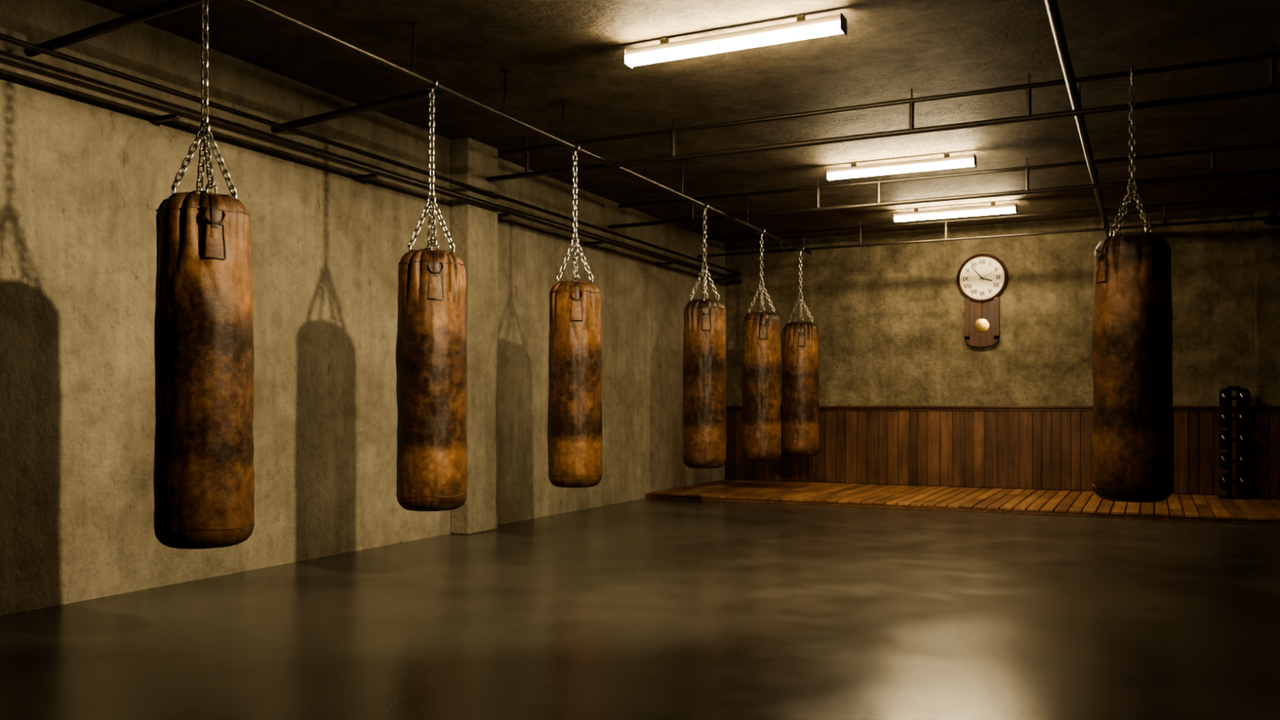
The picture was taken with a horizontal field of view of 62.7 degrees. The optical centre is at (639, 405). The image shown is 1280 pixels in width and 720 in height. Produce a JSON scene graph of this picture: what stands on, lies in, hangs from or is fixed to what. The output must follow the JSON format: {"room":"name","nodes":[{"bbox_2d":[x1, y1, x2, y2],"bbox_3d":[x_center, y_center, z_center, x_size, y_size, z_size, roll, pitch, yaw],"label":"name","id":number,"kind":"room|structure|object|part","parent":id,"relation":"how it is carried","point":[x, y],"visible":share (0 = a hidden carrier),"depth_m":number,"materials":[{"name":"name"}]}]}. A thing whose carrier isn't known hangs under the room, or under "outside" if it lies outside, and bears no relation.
{"room":"exercise studio","nodes":[
{"label":"exercise studio","id":0,"kind":"room"},
{"bbox_2d":[0,0,724,615],"bbox_3d":[-2.469,-0.541,6.409,0.200,3.081,16.262,0,0,26],"label":"wall","id":1,"kind":"structure","parent":0,"point":[86,174],"depth_m":6.53,"materials":[{"name":"paint"}]},
{"bbox_2d":[25,0,210,57],"bbox_3d":[-2.398,-1.762,4.838,1.280,0.121,0.046,0,0,26],"label":"cross beam","id":2,"kind":"structure","parent":1,"relation":"attached to","point":[173,6],"depth_m":4.82,"materials":[{"name":"metal"}]},
{"bbox_2d":[271,88,444,133],"bbox_3d":[-1.703,-1.762,6.265,1.280,0.121,0.046,0,0,26],"label":"cross beam","id":3,"kind":"structure","parent":1,"relation":"attached to","point":[423,94],"depth_m":6.23,"materials":[{"name":"metal"}]},
{"bbox_2d":[0,33,742,283],"bbox_3d":[-2.219,-1.623,6.419,0.235,0.146,15.600,0,0,26],"label":"pipe","id":4,"kind":"object","parent":1,"relation":"attached to","point":[176,112],"visible":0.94,"depth_m":6.37,"materials":[{"name":"metal"}]},
{"bbox_2d":[450,137,497,534],"bbox_3d":[-1.315,-0.541,8.350,0.175,3.081,0.412,0,0,26],"label":"pillar","id":5,"kind":"structure","parent":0,"point":[473,228],"depth_m":8.27,"materials":[{"name":"paint"}]},
{"bbox_2d":[0,497,1279,719],"bbox_3d":[1.296,1.100,4.575,8.575,0.200,16.262,0,0,26],"label":"floor","id":6,"kind":"structure","parent":0,"point":[645,608],"depth_m":4.70,"materials":[{"name":"concrete"}]},
{"bbox_2d":[644,479,1279,524],"bbox_3d":[4.243,0.971,10.628,8.171,0.056,2.347,0,0,26],"label":"wooden platform","id":7,"kind":"object","parent":6,"relation":"on","point":[1212,508],"visible":0.96,"depth_m":10.60,"materials":[{"name":"brown wood"}]},
{"bbox_2d":[1217,386,1251,499],"bbox_3d":[6.088,0.372,10.758,0.280,1.140,0.300,0,0,26],"label":"dumbbell rack","id":8,"kind":"object","parent":7,"relation":"on","point":[1242,397],"visible":1,"depth_m":10.67,"materials":[{"name":"black metal"}]},
{"bbox_2d":[84,0,1279,244],"bbox_3d":[1.296,-2.181,4.575,8.575,0.200,16.262,0,0,26],"label":"ceiling","id":9,"kind":"structure","parent":0,"point":[553,51],"depth_m":6.82,"materials":[{"name":"concrete"}]},
{"bbox_2d":[234,0,811,254],"bbox_3d":[-1.223,-1.929,5.740,0.058,0.300,14.750,0,0,26],"label":"rail","id":10,"kind":"object","parent":9,"relation":"attached to","point":[256,5],"visible":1,"depth_m":6.21,"materials":[{"name":"metal"}]},
{"bbox_2d":[153,0,254,549],"bbox_3d":[-1.846,-0.620,4.457,0.392,2.434,0.397,0,0,26],"label":"bag","id":11,"kind":"object","parent":10,"relation":"hanging from","point":[204,476],"visible":1,"depth_m":4.30,"materials":[{"name":"leather"}]},
{"bbox_3d":[-1.848,-1.353,4.457,0.208,0.972,0.208,0,0,11],"label":"hanging chain","id":12,"kind":"part","parent":11,"relation":"part of","materials":[{"name":"metal"}]},
{"bbox_2d":[395,76,466,511],"bbox_3d":[-1.163,-0.628,5.862,0.385,2.422,0.385,0,0,32],"label":"bag","id":13,"kind":"object","parent":10,"relation":"hanging from","point":[431,358],"visible":1,"depth_m":5.71,"materials":[{"name":"leather"}]},
{"bbox_3d":[-1.163,-1.339,5.863,0.206,1.000,0.206,0,0,26],"label":"hanging chain","id":14,"kind":"part","parent":13,"relation":"part of","materials":[{"name":"metal"}]},
{"bbox_2d":[547,142,602,487],"bbox_3d":[-0.453,-0.635,7.325,0.381,2.405,0.384,0,0,26],"label":"bag","id":15,"kind":"object","parent":10,"relation":"hanging from","point":[575,424],"visible":1,"depth_m":7.17,"materials":[{"name":"leather"}]},
{"bbox_3d":[-0.452,-1.340,7.324,0.202,0.999,0.202,0,0,38],"label":"hanging chain","id":16,"kind":"part","parent":15,"relation":"part of","materials":[{"name":"metal"}]},
{"bbox_2d":[682,201,726,468],"bbox_3d":[0.581,-0.638,9.448,0.396,2.402,0.398,0,0,-3],"label":"bag","id":17,"kind":"object","parent":10,"relation":"hanging from","point":[704,358],"visible":1,"depth_m":9.29,"materials":[{"name":"leather"}]},
{"bbox_3d":[0.582,-1.383,9.448,0.209,0.912,0.209,0,0,44],"label":"hanging chain","id":18,"kind":"part","parent":17,"relation":"part of","materials":[{"name":"metal"}]},
{"bbox_2d":[742,227,781,462],"bbox_3d":[1.255,-0.630,10.830,0.407,2.413,0.405,0,0,26],"label":"bag","id":19,"kind":"object","parent":10,"relation":"hanging from","point":[762,349],"visible":1,"depth_m":10.67,"materials":[{"name":"leather"}]},
{"bbox_3d":[1.255,-1.389,10.831,0.212,0.901,0.212,0,0,-43],"label":"hanging chain","id":20,"kind":"part","parent":19,"relation":"part of","materials":[{"name":"metal"}]},
{"bbox_2d":[782,245,819,457],"bbox_3d":[1.841,-0.627,12.032,0.419,2.423,0.422,0,0,32],"label":"bag","id":21,"kind":"object","parent":10,"relation":"hanging from","point":[800,366],"visible":1,"depth_m":11.87,"materials":[{"name":"leather"}]},
{"bbox_3d":[1.841,-1.385,12.033,0.219,0.907,0.219,0,0,-40],"label":"hanging chain","id":22,"kind":"part","parent":21,"relation":"part of","materials":[{"name":"metal"}]},
{"bbox_2d":[623,13,847,69],"bbox_3d":[0.498,-2.014,5.763,1.270,0.127,0.108,0,0,26],"label":"lamp","id":23,"kind":"object","parent":9,"relation":"attached to","point":[802,28],"visible":1,"depth_m":5.71,"materials":[{"name":"white plastic"}]},
{"bbox_2d":[487,41,1279,182],"bbox_3d":[2.379,-1.930,6.600,7.975,0.297,0.037,0,0,26],"label":"ceiling pipes","id":24,"kind":"object","parent":9,"relation":"hanging from","point":[1273,89],"depth_m":6.85,"materials":[{"name":"black metal"}]},
{"bbox_2d":[826,152,976,181],"bbox_3d":[2.177,-2.014,8.811,1.232,0.127,0.108,0,0,26],"label":"lamp","id":25,"kind":"object","parent":9,"relation":"attached to","point":[947,162],"visible":1,"depth_m":8.77,"materials":[{"name":"white plastic"}]},
{"bbox_2d":[826,159,973,179],"bbox_3d":[2.177,-1.977,8.811,1.212,0.047,0.100,0,0,26],"label":"diffuser","id":26,"kind":"object","parent":25,"relation":"attached to","point":[930,164],"depth_m":8.79,"materials":[{"name":"white plastic"}]},
{"bbox_2d":[608,140,1279,228],"bbox_3d":[3.351,-1.930,8.796,8.150,0.297,0.037,0,0,26],"label":"ceiling pipes","id":27,"kind":"object","parent":9,"relation":"hanging from","point":[1212,151],"depth_m":9.04,"materials":[{"name":"black metal"}]},
{"bbox_2d":[893,201,1017,222],"bbox_3d":[3.256,-2.014,10.886,1.232,0.127,0.108,0,0,26],"label":"lamp","id":28,"kind":"object","parent":9,"relation":"attached to","point":[993,209],"visible":1,"depth_m":10.85,"materials":[{"name":"white plastic"}]},
{"bbox_2d":[893,207,1015,222],"bbox_3d":[3.256,-1.977,10.886,1.212,0.047,0.100,0,0,26],"label":"diffuser","id":29,"kind":"object","parent":28,"relation":"attached to","point":[966,211],"depth_m":10.87,"materials":[{"name":"white plastic"}]},
{"bbox_2d":[697,195,1279,257],"bbox_3d":[4.363,-1.932,10.875,8.150,0.293,0.029,0,0,26],"label":"ceiling pipes","id":30,"kind":"object","parent":9,"relation":"hanging from","point":[1165,204],"depth_m":11.12,"materials":[{"name":"black metal"}]},
{"bbox_2d":[1044,0,1109,236],"bbox_3d":[1.779,-1.964,4.611,0.050,0.229,15.350,0,0,26],"label":"rail","id":31,"kind":"object","parent":9,"relation":"attached to","point":[1051,6],"visible":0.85,"depth_m":6.20,"materials":[{"name":"metal"}]},
{"bbox_2d":[1092,65,1173,502],"bbox_3d":[2.944,-0.734,6.275,0.442,2.608,0.442,0,0,26],"label":"bag","id":32,"kind":"object","parent":9,"relation":"hanging from","point":[1133,423],"visible":1,"depth_m":6.10,"materials":[{"name":"leather"}]},
{"bbox_3d":[2.941,-1.518,6.276,0.229,1.048,0.229,0,0,31],"label":"hanging chain","id":33,"kind":"part","parent":32,"relation":"part of","materials":[{"name":"metal"}]},
{"bbox_2d":[724,205,1254,497],"bbox_3d":[4.812,-0.541,11.796,8.175,3.081,0.200,0,0,26],"label":"wall","id":34,"kind":"structure","parent":0,"point":[889,320],"depth_m":12.07,"materials":[{"name":"paint"}]},
{"bbox_2d":[956,253,1008,349],"bbox_3d":[3.934,-1.199,12.078,0.564,1.101,0.061,0,0,26],"label":"wall clock","id":35,"kind":"object","parent":34,"relation":"attached to","point":[981,278],"visible":1,"depth_m":12.07,"materials":[{"name":"brown wood"}]},
{"bbox_2d":[724,410,1251,496],"bbox_3d":[3.725,0.484,12.202,5.863,0.912,0.021,0,0,26],"label":"wainscot","id":36,"kind":"structure","parent":34,"relation":"attached to","point":[999,449],"depth_m":12.15,"materials":[{"name":"brown wood"}]},
{"bbox_2d":[726,405,1251,411],"bbox_3d":[3.721,0.031,12.194,5.863,0.058,0.039,0,0,26],"label":"trim","id":37,"kind":"structure","parent":34,"relation":"attached to","point":[1028,408],"depth_m":12.03,"materials":[{"name":"brown wood"}]},
{"bbox_2d":[1253,405,1279,411],"bbox_3d":[6.669,0.031,10.602,0.828,0.058,0.039,0,0,26],"label":"trim","id":38,"kind":"structure","parent":34,"relation":"attached to","point":[1255,408],"depth_m":10.72,"materials":[{"name":"brown wood"}]},
{"bbox_2d":[1253,411,1279,497],"bbox_3d":[6.673,0.484,10.611,0.828,0.912,0.021,0,0,26],"label":"wainscot","id":39,"kind":"structure","parent":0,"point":[1266,424],"depth_m":10.73,"materials":[{"name":"brown wood"}]},
{"bbox_2d":[1254,201,1279,498],"bbox_3d":[6.721,-0.541,10.678,0.800,3.081,0.140,0,0,26],"label":"wall pier","id":40,"kind":"object","parent":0,"point":[1267,237],"visible":0.55,"depth_m":10.75,"materials":[{"name":"paint"}]}
]}

